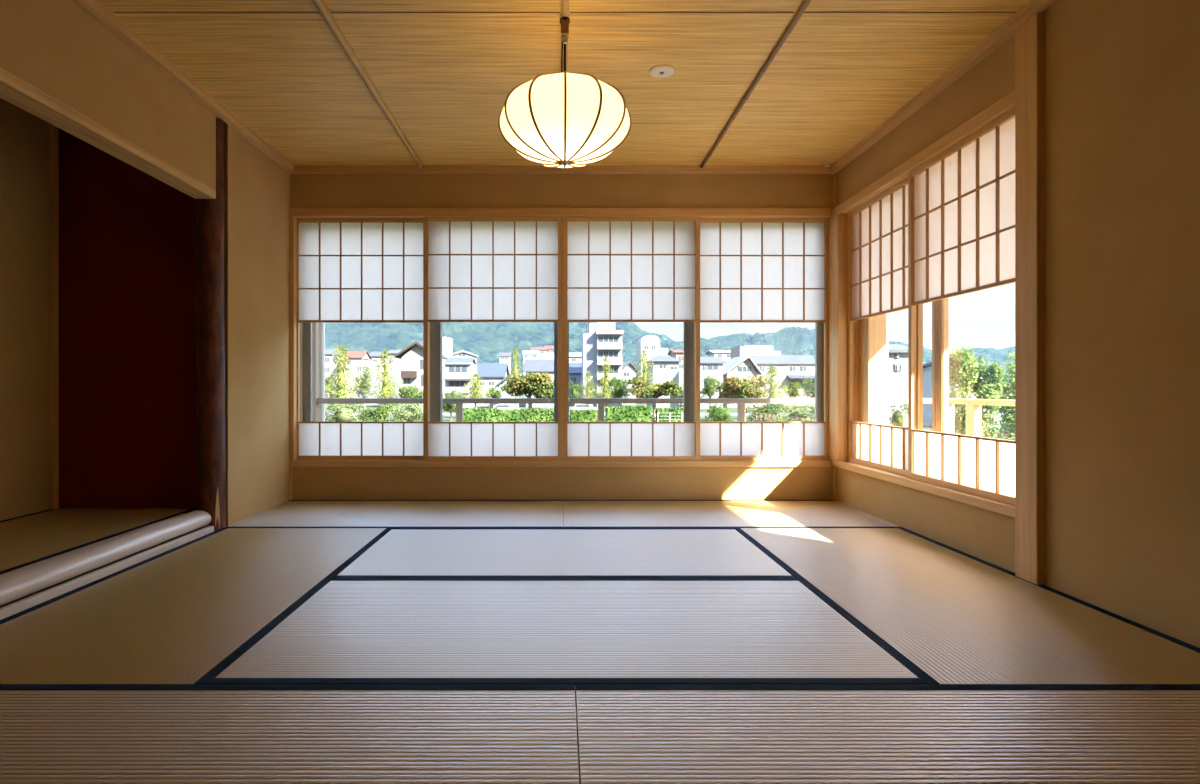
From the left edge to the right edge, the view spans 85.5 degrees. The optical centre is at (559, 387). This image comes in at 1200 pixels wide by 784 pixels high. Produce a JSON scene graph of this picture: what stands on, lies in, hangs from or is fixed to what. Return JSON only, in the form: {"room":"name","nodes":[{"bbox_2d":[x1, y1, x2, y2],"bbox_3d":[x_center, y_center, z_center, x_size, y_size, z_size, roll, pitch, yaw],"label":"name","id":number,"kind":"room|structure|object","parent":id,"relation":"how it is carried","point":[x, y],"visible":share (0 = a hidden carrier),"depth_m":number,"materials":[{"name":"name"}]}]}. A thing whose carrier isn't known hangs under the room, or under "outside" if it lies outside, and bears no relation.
{"room":"traditional dwelling","nodes":[
{"label":"traditional dwelling","id":0,"kind":"room"},
{"bbox_2d":[0,98,48,520],"bbox_3d":[-2.950,-0.486,2.685,0.100,2.660,2.050,0,0,0],"label":"wall","id":1,"kind":"structure","parent":0,"point":[24,137],"depth_m":3.51,"materials":[{"name":"paint"}]},
{"bbox_2d":[49,123,58,508],"bbox_3d":[-2.884,-0.513,3.692,0.031,2.405,0.033,0,0,0],"label":"trim","id":2,"kind":"structure","parent":1,"relation":"attached to","point":[53,130],"depth_m":3.68,"materials":[{"name":"wood"}]},
{"bbox_2d":[0,530,196,607],"bbox_3d":[-2.482,0.787,2.715,0.835,0.114,1.990,0,0,0],"label":"trim","id":3,"kind":"structure","parent":1,"relation":"attached to","point":[49,587],"depth_m":2.85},
{"bbox_2d":[0,508,195,574],"bbox_3d":[-2.482,0.708,2.714,0.830,0.041,1.985,0,0,0],"label":"mat","id":4,"kind":"object","parent":3,"relation":"on","point":[25,540],"visible":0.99,"depth_m":3.18,"materials":[{"name":"beige wicker"}]},
{"bbox_2d":[59,128,196,508],"bbox_3d":[-2.510,-0.486,3.760,0.979,2.660,0.100,0,0,0],"label":"wall","id":5,"kind":"structure","parent":0,"point":[128,369],"depth_m":3.71,"materials":[{"name":"paint"}]},
{"bbox_2d":[0,0,289,530],"bbox_3d":[-1.955,-0.373,1.245,0.130,2.435,6.890,0,0,0],"label":"wall","id":6,"kind":"structure","parent":0,"point":[56,47],"depth_m":3.70,"materials":[{"name":"paint"}]},
{"bbox_2d":[0,510,213,619],"bbox_3d":[-1.978,0.736,2.633,0.172,0.137,1.826,0,0,0],"label":"sill","id":7,"kind":"structure","parent":6,"relation":"attached to","point":[21,582],"depth_m":2.66,"materials":[{"name":"wood"}]},
{"bbox_2d":[0,67,215,198],"bbox_3d":[-1.933,-1.054,2.627,0.115,0.046,1.811,0,0,0],"label":"lintel","id":8,"kind":"object","parent":6,"relation":"attached to","point":[13,89],"visible":1,"depth_m":2.65,"materials":[{"name":"brown wood"}]},
{"bbox_2d":[72,0,293,171],"bbox_3d":[-1.864,-1.520,1.247,0.052,0.042,6.494,0,0,0],"label":"trim","id":9,"kind":"structure","parent":6,"relation":"attached to","point":[94,8],"depth_m":3.11,"materials":[{"name":"wood"}]},
{"bbox_2d":[290,216,296,460],"bbox_3d":[-1.875,-0.345,4.609,0.030,1.711,0.162,0,0,0],"label":"trim","id":10,"kind":"structure","parent":6,"relation":"attached to","point":[293,219],"depth_m":4.53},
{"bbox_2d":[300,323,302,421],"bbox_3d":[-1.883,-0.351,4.691,0.054,1.790,0.099,0,0,0],"label":"trim","id":11,"kind":"structure","parent":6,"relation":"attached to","point":[301,324],"depth_m":4.65,"materials":[{"name":"brown wood"}]},
{"bbox_2d":[290,174,834,499],"bbox_3d":[0.018,-0.373,4.615,3.857,2.435,0.150,0,0,0],"label":"wall","id":12,"kind":"structure","parent":0,"point":[306,190],"depth_m":4.54,"materials":[{"name":"paint"}]},
{"bbox_2d":[289,217,291,499],"bbox_3d":[-1.883,-0.206,4.533,0.014,1.980,0.014,0,0,0],"label":"trim","id":13,"kind":"structure","parent":12,"relation":"attached to","point":[290,468],"depth_m":4.53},
{"bbox_2d":[303,322,442,421],"bbox_3d":[-1.369,-0.351,4.695,1.033,1.790,0.030,0,0,0],"label":"window","id":14,"kind":"structure","parent":12,"relation":"in","point":[307,327],"depth_m":4.68,"materials":[{"name":"wood"}]},
{"bbox_2d":[430,322,568,421],"bbox_3d":[-0.437,-0.351,4.655,1.004,1.790,0.030,0,0,0],"label":"window","id":15,"kind":"structure","parent":12,"relation":"in","point":[435,327],"depth_m":4.64,"materials":[{"name":"wood"}]},
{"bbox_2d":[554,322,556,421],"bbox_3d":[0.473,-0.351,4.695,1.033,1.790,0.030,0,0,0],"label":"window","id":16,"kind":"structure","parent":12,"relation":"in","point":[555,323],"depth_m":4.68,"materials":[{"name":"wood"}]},
{"bbox_2d":[289,208,831,217],"bbox_3d":[0.004,-1.230,4.607,3.787,0.057,0.166,0,0,0],"label":"trim","id":17,"kind":"structure","parent":12,"relation":"attached to","point":[296,212],"depth_m":4.52,"materials":[{"name":"wood"}]},
{"bbox_2d":[290,460,830,466],"bbox_3d":[0.004,0.532,4.609,3.787,0.044,0.163,0,0,0],"label":"trim","id":18,"kind":"structure","parent":12,"relation":"attached to","point":[297,463],"depth_m":4.53,"materials":[{"name":"wood"}]},
{"bbox_2d":[297,218,429,459],"bbox_3d":[-1.404,-0.345,4.592,0.956,1.710,0.028,0,0,0],"label":"screen","id":19,"kind":"object","parent":18,"relation":"on","point":[350,270],"visible":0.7,"depth_m":4.59,"materials":[{"name":"paper"}]},
{"bbox_2d":[423,217,562,460],"bbox_3d":[-0.470,-0.345,4.558,0.977,1.710,0.028,0,0,0],"label":"screen","id":20,"kind":"object","parent":18,"relation":"on","point":[476,269],"visible":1,"depth_m":4.56,"materials":[{"name":"paper"}]},
{"bbox_2d":[563,217,699,460],"bbox_3d":[0.502,-0.345,4.558,0.963,1.710,0.028,0,0,0],"label":"screen","id":21,"kind":"object","parent":18,"relation":"on","point":[616,269],"visible":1,"depth_m":4.56,"materials":[{"name":"paper"}]},
{"bbox_2d":[694,218,829,459],"bbox_3d":[1.431,-0.345,4.592,0.953,1.710,0.028,0,0,0],"label":"screen","id":22,"kind":"object","parent":18,"relation":"on","point":[753,270],"visible":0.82,"depth_m":4.59,"materials":[{"name":"paper"}]},
{"bbox_2d":[288,166,836,173],"bbox_3d":[0.018,-1.520,4.514,3.817,0.042,0.052,0,0,0],"label":"trim","id":23,"kind":"structure","parent":12,"relation":"attached to","point":[297,169],"depth_m":4.50,"materials":[{"name":"wood"}]},
{"bbox_2d":[683,322,823,421],"bbox_3d":[1.405,-0.351,4.655,1.033,1.790,0.030,0,0,0],"label":"window","id":24,"kind":"structure","parent":12,"relation":"in","point":[688,327],"depth_m":4.64,"materials":[{"name":"wood"}]},
{"bbox_2d":[97,0,1031,168],"bbox_3d":[0.025,-1.597,1.260,4.150,0.169,6.920,0,0,0],"label":"ceiling","id":25,"kind":"structure","parent":0,"point":[420,83],"depth_m":3.11,"materials":[{"name":"brown wood"}]},
{"bbox_2d":[498,16,630,168],"bbox_3d":[0.020,-1.219,2.670,0.544,0.608,0.544,0,0,0],"label":"pendant lantern","id":26,"kind":"object","parent":25,"relation":"hanging from","point":[564,120],"visible":1,"depth_m":2.50,"materials":[{"name":"paper"}]},
{"bbox_2d":[649,64,674,77],"bbox_3d":[0.495,-1.532,3.148,0.124,0.017,0.124,0,0,0],"label":"ceiling sensor","id":27,"kind":"object","parent":25,"relation":"attached to","point":[659,71],"visible":1,"depth_m":3.13,"materials":[{"name":"white plastic"}]},
{"bbox_2d":[831,0,1199,647],"bbox_3d":[1.982,-0.373,1.245,0.110,2.435,6.890,0,0,0],"label":"wall","id":28,"kind":"structure","parent":0,"point":[1122,77],"depth_m":2.26,"materials":[{"name":"paint"}]},
{"bbox_2d":[829,214,857,460],"bbox_3d":[1.968,-0.345,4.558,0.138,1.691,0.265,0,0,0],"label":"corner post","id":29,"kind":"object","parent":28,"relation":"attached to","point":[838,224],"depth_m":4.42,"materials":[{"name":"wood"}]},
{"bbox_2d":[858,314,885,424],"bbox_3d":[2.092,-0.351,4.345,0.120,1.770,0.150,0,0,0],"label":"trim","id":30,"kind":"structure","parent":28,"relation":"attached to","point":[872,330],"depth_m":4.27,"materials":[{"name":"wood"}]},
{"bbox_2d":[829,90,1014,218],"bbox_3d":[1.971,-1.221,3.696,0.132,0.060,1.989,0,0,0],"label":"trim","id":31,"kind":"structure","parent":28,"relation":"attached to","point":[1005,104],"depth_m":3.36,"materials":[{"name":"wood"}]},
{"bbox_2d":[829,459,1014,517],"bbox_3d":[1.970,0.522,3.696,0.134,0.044,1.989,0,0,0],"label":"trim","id":32,"kind":"structure","parent":28,"relation":"attached to","point":[984,503],"depth_m":3.33,"materials":[{"name":"wood"}]},
{"bbox_2d":[848,177,922,475],"bbox_3d":[1.977,-0.345,3.989,0.028,1.690,0.871,0,0,0],"label":"screen","id":33,"kind":"object","parent":32,"relation":"on","point":[878,228],"visible":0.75,"depth_m":3.98,"materials":[{"name":"paper"}]},
{"bbox_2d":[908,108,1014,505],"bbox_3d":[1.943,-0.345,3.146,0.028,1.690,0.888,0,0,0],"label":"screen","id":34,"kind":"object","parent":32,"relation":"on","point":[961,201],"visible":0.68,"depth_m":3.13,"materials":[{"name":"paper"}]},
{"bbox_2d":[932,299,942,431],"bbox_3d":[2.077,-0.351,3.080,0.070,1.770,1.100,0,0,0],"label":"window","id":35,"kind":"structure","parent":28,"relation":"in","point":[933,301],"depth_m":3.51,"materials":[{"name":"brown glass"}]},
{"bbox_2d":[940,298,948,432],"bbox_3d":[2.062,-0.351,3.950,0.030,1.770,0.980,0,0,0],"label":"window","id":36,"kind":"structure","parent":28,"relation":"in","point":[945,301],"depth_m":3.46,"materials":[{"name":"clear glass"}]},
{"bbox_2d":[831,0,1058,171],"bbox_3d":[1.901,-1.518,1.247,0.052,0.045,6.494,0,0,0],"label":"trim","id":37,"kind":"structure","parent":28,"relation":"attached to","point":[1005,31],"depth_m":3.14,"materials":[{"name":"wood"}]},
{"bbox_2d":[1015,12,1044,584],"bbox_3d":[1.956,-0.355,2.638,0.122,2.279,0.125,0,0,0],"label":"pillar","id":38,"kind":"structure","parent":28,"relation":"attached to","point":[1030,35],"depth_m":2.61,"materials":[{"name":"wood"}]},
{"bbox_3d":[-0.500,0.894,1.260,5.200,0.100,6.920,0,0,0],"label":"floor","id":39,"kind":"structure","parent":0,"visible":0},
{"bbox_2d":[0,528,392,683],"bbox_3d":[-1.413,0.811,2.672,0.952,0.056,1.909,0,0,0],"label":"mat","id":40,"kind":"object","parent":39,"relation":"on","point":[182,614],"visible":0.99,"depth_m":2.30,"materials":[{"name":"beige wicker"}]},
{"bbox_2d":[196,117,225,530],"bbox_3d":[-1.951,-0.356,3.622,0.151,2.280,0.150,0,0,0],"label":"post","id":41,"kind":"object","parent":39,"relation":"on","point":[210,336],"visible":0.84,"depth_m":3.57,"materials":[{"name":"red wood"}]},
{"bbox_2d":[0,684,578,783],"bbox_3d":[-0.925,0.811,1.238,1.927,0.056,0.953,0,0,0],"label":"mat","id":42,"kind":"object","parent":39,"relation":"on","point":[50,733],"visible":1,"depth_m":1.48,"materials":[{"name":"beige wicker"}]},
{"bbox_2d":[226,500,562,527],"bbox_3d":[-0.935,0.811,4.084,1.907,0.056,0.909,0,0,0],"label":"mat","id":43,"kind":"object","parent":39,"relation":"on","point":[291,513],"visible":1,"depth_m":4.02,"materials":[{"name":"beige wicker"}]},
{"bbox_2d":[334,528,794,577],"bbox_3d":[0.018,0.811,3.150,1.904,0.056,0.953,0,0,0],"label":"mat","id":44,"kind":"object","parent":39,"relation":"on","point":[402,552],"visible":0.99,"depth_m":3.03,"materials":[{"name":"beige wicker"}]},
{"bbox_2d":[208,578,925,703],"bbox_3d":[0.018,0.811,2.194,1.904,0.056,0.953,0,0,0],"label":"mat","id":45,"kind":"object","parent":39,"relation":"on","point":[575,631],"visible":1,"depth_m":2.06,"materials":[{"name":"beige wicker"}]},
{"bbox_2d":[563,500,902,527],"bbox_3d":[0.974,0.811,4.084,1.904,0.056,0.909,0,0,0],"label":"mat","id":46,"kind":"object","parent":39,"relation":"on","point":[576,513],"visible":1,"depth_m":4.02,"materials":[{"name":"beige wicker"}]},
{"bbox_2d":[576,684,1199,783],"bbox_3d":[0.984,0.811,1.238,1.884,0.056,0.953,0,0,0],"label":"mat","id":47,"kind":"object","parent":39,"relation":"on","point":[627,733],"visible":1,"depth_m":1.48,"materials":[{"name":"beige wicker"}]},
{"bbox_2d":[734,528,1199,683],"bbox_3d":[1.450,0.811,2.672,0.952,0.056,1.909,0,0,0],"label":"mat","id":48,"kind":"object","parent":39,"relation":"on","point":[947,614],"visible":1,"depth_m":2.22,"materials":[{"name":"beige wicker"}]},
{"bbox_3d":[-0.050,1.044,1.710,7.100,0.080,7.820,0,0,0],"label":"deck","id":49,"kind":"object","parent":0,"visible":0},
{"bbox_2d":[312,323,318,421],"bbox_3d":[-2.088,-0.371,5.500,0.064,2.750,0.084,0,0,0],"label":"post","id":50,"kind":"object","parent":49,"relation":"on","point":[315,326],"visible":0.08,"depth_m":5.46,"materials":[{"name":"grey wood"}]},
{"bbox_2d":[319,323,324,421],"bbox_3d":[-2.047,-0.371,5.570,0.060,2.750,0.060,0,0,0],"label":"drainpipe","id":51,"kind":"object","parent":50,"relation":"attached to","point":[321,325],"visible":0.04,"depth_m":5.55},
{"bbox_2d":[317,398,953,433],"bbox_3d":[0.638,0.545,5.500,5.384,0.917,0.060,0,0,0],"label":"veranda railing","id":52,"kind":"object","parent":49,"relation":"on","point":[740,402],"visible":0.31,"depth_m":5.47,"materials":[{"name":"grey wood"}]},
{"bbox_2d":[886,313,888,424],"bbox_3d":[2.360,-0.371,4.820,0.120,2.750,0.100,0,0,0],"label":"post","id":53,"kind":"object","parent":49,"relation":"on","point":[887,314],"visible":0.02,"depth_m":4.77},
{"bbox_2d":[949,398,1014,436],"bbox_3d":[3.300,0.545,1.733,0.060,0.917,7.466,0,0,0],"label":"veranda railing","id":54,"kind":"object","parent":49,"relation":"on","point":[973,406],"visible":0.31,"depth_m":5.12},
{"label":"outside","id":55,"kind":"structure","parent":0,"visible":0},
{"bbox_2d":[325,394,1012,438],"bbox_3d":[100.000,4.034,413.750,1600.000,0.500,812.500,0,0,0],"label":"ground","id":56,"kind":"structure","parent":55,"point":[446,418],"depth_m":100.08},
{"bbox_2d":[325,349,349,397],"bbox_3d":[-59.946,-3.355,174.000,6.309,14.278,8.800,0,0,0],"label":"house","id":57,"kind":"structure","parent":56,"relation":"on","point":[329,358],"depth_m":169.98,"materials":[{"name":"white paint"}]},
{"bbox_2d":[325,404,363,421],"bbox_3d":[-20.418,2.451,59.950,3.273,2.865,3.929,0,0,21],"label":"shrub","id":58,"kind":"object","parent":56,"relation":"on","point":[346,413],"visible":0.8,"depth_m":59.57,"materials":[{"name":"green plant"}]},
{"bbox_2d":[325,345,365,407],"bbox_3d":[-26.156,-0.574,77.901,5.195,9.134,5.679,0,0,0],"label":"tree","id":59,"kind":"object","parent":56,"relation":"on","point":[341,389],"visible":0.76,"depth_m":77.67,"materials":[{"name":"green plant"}]},
{"bbox_2d":[343,351,371,397],"bbox_3d":[-52.963,-2.946,169.000,5.383,13.460,8.800,0,0,0],"label":"house","id":60,"kind":"structure","parent":56,"relation":"on","point":[355,356],"depth_m":165.00,"materials":[{"name":"white paint"}]},
{"bbox_2d":[349,364,378,410],"bbox_3d":[-27.158,0.344,89.930,3.995,7.299,3.218,0,0,0],"label":"tree","id":61,"kind":"object","parent":56,"relation":"on","point":[366,376],"visible":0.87,"depth_m":89.55,"materials":[{"name":"green plant"}]},
{"bbox_2d":[356,361,378,404],"bbox_3d":[-44.194,-1.129,149.050,2.909,9.826,8.300,0,0,0],"label":"building","id":62,"kind":"structure","parent":56,"relation":"on","point":[360,364],"depth_m":145.77,"materials":[{"name":"grey paint"}]},
{"bbox_2d":[354,404,398,421],"bbox_3d":[-19.160,2.739,68.139,4.570,2.439,3.923,0,0,0],"label":"shrub","id":63,"kind":"object","parent":56,"relation":"on","point":[381,414],"visible":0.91,"depth_m":67.22,"materials":[{"name":"green plant"}]},
{"bbox_2d":[368,350,403,404],"bbox_3d":[-20.331,-0.268,76.087,4.057,8.514,4.530,0,0,0],"label":"tree","id":64,"kind":"object","parent":56,"relation":"on","point":[385,393],"visible":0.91,"depth_m":75.74,"materials":[{"name":"green plant"}]},
{"bbox_2d":[386,350,401,397],"bbox_3d":[-38.426,-2.622,154.000,3.578,12.812,8.800,0,0,0],"label":"house","id":65,"kind":"structure","parent":56,"relation":"on","point":[396,361],"depth_m":150.01,"materials":[{"name":"grey paint"}]},
{"bbox_2d":[388,397,422,421],"bbox_3d":[-14.722,2.406,63.065,3.854,2.956,3.430,0,0,0],"label":"shrub","id":66,"kind":"object","parent":56,"relation":"on","point":[406,412],"visible":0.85,"depth_m":62.40,"materials":[{"name":"green plant"}]},
{"bbox_2d":[397,384,422,406],"bbox_3d":[-16.849,1.782,73.994,3.696,4.423,3.483,0,0,0],"label":"tree","id":67,"kind":"object","parent":56,"relation":"on","point":[411,392],"visible":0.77,"depth_m":73.45,"materials":[{"name":"green plant"}]},
{"bbox_2d":[394,341,446,407],"bbox_3d":[-26.481,-2.414,124.500,7.926,12.395,11.000,0,0,0],"label":"house","id":68,"kind":"structure","parent":56,"relation":"on","point":[411,356],"depth_m":120.01,"materials":[{"name":"white paint"}]},
{"bbox_2d":[443,337,452,397],"bbox_3d":[-27.049,-4.011,153.050,2.384,15.590,6.100,0,0,0],"label":"tower","id":69,"kind":"structure","parent":56,"relation":"on","point":[447,342],"depth_m":150.01,"materials":[{"name":"white paint"}]},
{"bbox_2d":[444,358,476,407],"bbox_3d":[-19.772,-1.146,128.900,5.237,9.860,11.000,0,0,0],"label":"house","id":70,"kind":"structure","parent":56,"relation":"on","point":[458,371],"depth_m":124.94,"materials":[{"name":"white paint"}]},
{"bbox_2d":[460,373,489,408],"bbox_3d":[-10.428,1.084,79.959,4.096,5.811,4.552,0,0,0],"label":"tree","id":71,"kind":"object","parent":56,"relation":"on","point":[475,389],"visible":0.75,"depth_m":79.75,"materials":[{"name":"green plant"}]},
{"bbox_2d":[463,407,503,421],"bbox_3d":[-8.162,2.921,68.030,4.480,1.803,1.700,0,0,0],"label":"hedge","id":72,"kind":"object","parent":56,"relation":"on","point":[491,414],"visible":0.94,"depth_m":67.47,"materials":[{"name":"green plant"}]},
{"bbox_2d":[476,363,508,405],"bbox_3d":[-15.222,-0.856,143.000,7.343,9.281,13.000,0,0,0],"label":"house","id":73,"kind":"structure","parent":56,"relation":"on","point":[492,374],"depth_m":137.89,"materials":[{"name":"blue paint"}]},
{"bbox_2d":[500,372,553,409],"bbox_3d":[-3.305,1.107,72.035,6.588,5.798,5.062,0,0,3],"label":"tree","id":74,"kind":"object","parent":56,"relation":"on","point":[539,385],"visible":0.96,"depth_m":70.65,"materials":[{"name":"green plant"}]},
{"bbox_2d":[502,408,553,421],"bbox_3d":[-3.439,2.939,70.011,6.320,1.706,1.715,0,0,0],"label":"hedge","id":75,"kind":"object","parent":56,"relation":"on","point":[512,415],"visible":0.92,"depth_m":69.47,"materials":[{"name":"green plant"}]},
{"bbox_2d":[523,359,553,406],"bbox_3d":[-3.161,-1.071,133.000,8.306,9.710,10.800,0,0,0],"label":"house","id":76,"kind":"structure","parent":56,"relation":"on","point":[530,365],"depth_m":129.13,"materials":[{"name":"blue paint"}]},
{"bbox_2d":[569,363,581,404],"bbox_3d":[3.289,-1.057,151.500,5.110,9.682,9.800,0,0,0],"label":"house","id":77,"kind":"structure","parent":56,"relation":"on","point":[575,369],"depth_m":147.00,"materials":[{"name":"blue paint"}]},
{"bbox_2d":[569,408,597,421],"bbox_3d":[2.712,2.991,69.999,3.463,1.625,1.746,0,0,0],"label":"hedge","id":78,"kind":"object","parent":56,"relation":"on","point":[589,415],"visible":0.9,"depth_m":69.47,"materials":[{"name":"green plant"}]},
{"bbox_2d":[578,371,599,407],"bbox_3d":[3.228,0.974,75.968,2.936,6.027,2.873,0,0,43],"label":"tree","id":79,"kind":"object","parent":56,"relation":"on","point":[588,389],"visible":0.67,"depth_m":75.82,"materials":[{"name":"green plant"}]},
{"bbox_2d":[582,322,622,406],"bbox_3d":[8.743,-5.285,136.400,7.985,18.137,13.200,0,0,0],"label":"apartment tower","id":80,"kind":"structure","parent":56,"relation":"on","point":[602,340],"depth_m":131.00,"materials":[{"name":"white paint"}]},
{"bbox_2d":[594,357,617,415],"bbox_3d":[5.867,-0.009,82.478,4.137,7.998,4.294,0,0,0],"label":"tree","id":81,"kind":"object","parent":56,"relation":"on","point":[605,392],"visible":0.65,"depth_m":82.28,"materials":[{"name":"green plant"}]},
{"bbox_2d":[607,375,630,407],"bbox_3d":[6.791,1.256,75.057,3.034,5.468,2.786,0,0,0],"label":"tree","id":82,"kind":"object","parent":56,"relation":"on","point":[620,389],"visible":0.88,"depth_m":74.68,"materials":[{"name":"green plant"}]},
{"bbox_2d":[605,404,652,421],"bbox_3d":[7.063,2.710,65.993,5.000,2.184,1.726,0,0,0],"label":"hedge","id":83,"kind":"object","parent":56,"relation":"on","point":[636,413],"visible":0.91,"depth_m":65.47,"materials":[{"name":"green plant"}]},
{"bbox_2d":[622,361,637,404],"bbox_3d":[15.539,-1.170,150.750,4.403,9.909,8.500,0,0,0],"label":"house","id":84,"kind":"structure","parent":56,"relation":"on","point":[628,371],"depth_m":147.00,"materials":[{"name":"white paint"}]},
{"bbox_2d":[631,350,659,405],"bbox_3d":[10.673,-0.426,82.013,3.902,8.829,4.270,0,0,0],"label":"tree","id":85,"kind":"object","parent":56,"relation":"on","point":[643,367],"visible":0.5,"depth_m":81.84,"materials":[{"name":"green plant"}]},
{"bbox_2d":[637,336,667,375],"bbox_3d":[24.792,-4.995,174.450,7.083,17.557,9.100,0,0,0],"label":"block","id":86,"kind":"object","parent":56,"relation":"on","point":[651,344],"visible":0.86,"depth_m":169.98,"materials":[{"name":"white paint"}]},
{"bbox_2d":[626,375,681,421],"bbox_3d":[10.547,1.279,72.239,6.151,5.446,4.929,0,0,2],"label":"tree","id":87,"kind":"object","parent":56,"relation":"on","point":[643,389],"visible":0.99,"depth_m":71.33,"materials":[{"name":"green plant"}]},
{"bbox_2d":[645,355,681,407],"bbox_3d":[19.957,-1.309,126.500,6.095,10.185,10.200,0,0,0],"label":"house","id":88,"kind":"structure","parent":56,"relation":"on","point":[666,367],"depth_m":121.99,"materials":[{"name":"white paint"}]},
{"bbox_2d":[655,406,682,421],"bbox_3d":[12.327,2.877,70.000,4.150,1.846,1.762,0,0,0],"label":"hedge","id":89,"kind":"object","parent":56,"relation":"on","point":[663,412],"visible":0.5,"depth_m":69.47,"materials":[{"name":"green plant"}]},
{"bbox_2d":[667,350,682,386],"bbox_3d":[28.472,-2.622,154.000,4.504,12.812,8.800,0,0,0],"label":"house","id":90,"kind":"structure","parent":56,"relation":"on","point":[678,354],"depth_m":150.01,"materials":[{"name":"paint"}]},
{"bbox_2d":[700,374,719,418],"bbox_3d":[18.502,1.117,79.890,3.217,5.743,2.532,0,0,0],"label":"tree","id":91,"kind":"object","parent":56,"relation":"on","point":[707,388],"visible":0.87,"depth_m":79.71,"materials":[{"name":"green plant"}]},
{"bbox_2d":[700,357,726,408],"bbox_3d":[27.315,-1.067,122.500,5.899,9.702,9.800,0,0,0],"label":"house","id":92,"kind":"structure","parent":56,"relation":"on","point":[708,365],"depth_m":118.00,"materials":[{"name":"white paint"}]},
{"bbox_2d":[705,350,730,371],"bbox_3d":[49.259,-3.752,194.000,9.596,15.073,8.800,0,0,0],"label":"house","id":93,"kind":"structure","parent":56,"relation":"on","point":[725,355],"depth_m":190.00,"materials":[{"name":"white paint"}]},
{"bbox_2d":[705,404,731,421],"bbox_3d":[13.655,2.510,55.932,2.455,2.747,3.350,0,0,27],"label":"shrub","id":94,"kind":"object","parent":56,"relation":"on","point":[719,414],"visible":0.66,"depth_m":55.41,"materials":[{"name":"green plant"}]},
{"bbox_2d":[711,373,769,421],"bbox_3d":[20.048,1.146,72.195,6.288,5.719,5.166,0,0,21],"label":"tree","id":95,"kind":"object","parent":56,"relation":"on","point":[732,388],"visible":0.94,"depth_m":71.56,"materials":[{"name":"green plant"}]},
{"bbox_2d":[723,355,761,407],"bbox_3d":[34.827,-1.265,128.600,7.341,10.099,10.800,0,0,0],"label":"house","id":96,"kind":"structure","parent":56,"relation":"on","point":[746,367],"depth_m":124.00,"materials":[{"name":"paint"}]},
{"bbox_2d":[731,346,780,370],"bbox_3d":[51.053,-3.519,170.950,10.440,14.606,12.100,0,0,0],"label":"block","id":97,"kind":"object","parent":56,"relation":"on","point":[738,351],"visible":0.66,"depth_m":165.00,"materials":[{"name":"white paint"}]},
{"bbox_2d":[745,404,787,421],"bbox_3d":[17.812,2.389,55.802,3.384,2.989,3.399,0,0,-18],"label":"shrub","id":98,"kind":"object","parent":56,"relation":"on","point":[762,414],"visible":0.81,"depth_m":55.28,"materials":[{"name":"green plant"}]},
{"bbox_2d":[760,366,788,417],"bbox_3d":[25.450,0.629,78.017,4.082,6.722,4.314,0,0,0],"label":"tree","id":99,"kind":"object","parent":56,"relation":"on","point":[772,392],"visible":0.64,"depth_m":77.75,"materials":[{"name":"green plant"}]},
{"bbox_2d":[750,355,814,405],"bbox_3d":[48.098,-1.702,141.200,13.697,10.972,12.400,0,0,0],"label":"house","id":100,"kind":"structure","parent":56,"relation":"on","point":[792,368],"depth_m":136.99,"materials":[{"name":"beige paint"}]},
{"bbox_2d":[782,382,802,408],"bbox_3d":[30.042,1.537,84.008,2.490,4.900,2.228,0,0,0],"label":"tree","id":101,"kind":"object","parent":56,"relation":"on","point":[794,388],"visible":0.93,"depth_m":83.68,"materials":[{"name":"green plant"}]},
{"bbox_2d":[780,404,814,421],"bbox_3d":[21.370,2.505,58.167,4.522,2.757,3.118,0,0,0],"label":"shrub","id":102,"kind":"object","parent":56,"relation":"on","point":[801,414],"visible":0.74,"depth_m":57.52,"materials":[{"name":"green plant"}]},
{"bbox_2d":[801,377,814,409],"bbox_3d":[35.241,1.152,89.841,3.964,5.683,2.744,0,0,0],"label":"tree","id":103,"kind":"object","parent":56,"relation":"on","point":[809,386],"visible":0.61,"depth_m":89.53,"materials":[{"name":"green plant"}]},
{"bbox_2d":[889,344,907,427],"bbox_3d":[20.988,0.457,42.500,2.205,6.654,5.600,0,0,0],"label":"house","id":104,"kind":"structure","parent":56,"relation":"on","point":[898,354],"depth_m":40.00,"materials":[{"name":"paint"}]},
{"bbox_2d":[889,404,907,426],"bbox_3d":[12.569,2.174,23.994,1.060,3.622,0.820,0,0,0],"label":"tree","id":105,"kind":"object","parent":56,"relation":"on","point":[897,419],"visible":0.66,"depth_m":23.88,"materials":[{"name":"green plant"}]},
{"bbox_2d":[923,361,1005,428],"bbox_3d":[38.657,0.596,63.000,4.952,6.377,6.600,0,0,0],"label":"house","id":106,"kind":"structure","parent":56,"relation":"on","point":[927,368],"depth_m":64.31,"materials":[{"name":"white paint"}]},
{"bbox_2d":[949,346,1006,437],"bbox_3d":[8.565,1.551,13.452,1.205,4.868,0.993,0,0,11],"label":"tree","id":107,"kind":"object","parent":56,"relation":"on","point":[990,382],"visible":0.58,"depth_m":13.30,"materials":[{"name":"green plant"}]},
{"bbox_2d":[988,351,1014,440],"bbox_3d":[11.246,1.514,15.534,1.709,4.944,1.444,0,0,-9],"label":"tree","id":108,"kind":"object","parent":56,"relation":"on","point":[1008,415],"visible":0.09,"depth_m":15.41,"materials":[{"name":"green plant"}]},
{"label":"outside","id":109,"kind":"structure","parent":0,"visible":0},
{"bbox_2d":[325,322,814,376],"bbox_3d":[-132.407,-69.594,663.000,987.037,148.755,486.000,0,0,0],"label":"hill","id":110,"kind":"structure","parent":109,"point":[486,340],"depth_m":534.70,"materials":[{"name":"plant"}]},
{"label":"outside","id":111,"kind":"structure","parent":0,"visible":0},
{"bbox_2d":[680,326,1014,380],"bbox_3d":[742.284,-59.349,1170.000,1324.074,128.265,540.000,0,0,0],"label":"hill","id":112,"kind":"structure","parent":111,"point":[792,339],"depth_m":1215.74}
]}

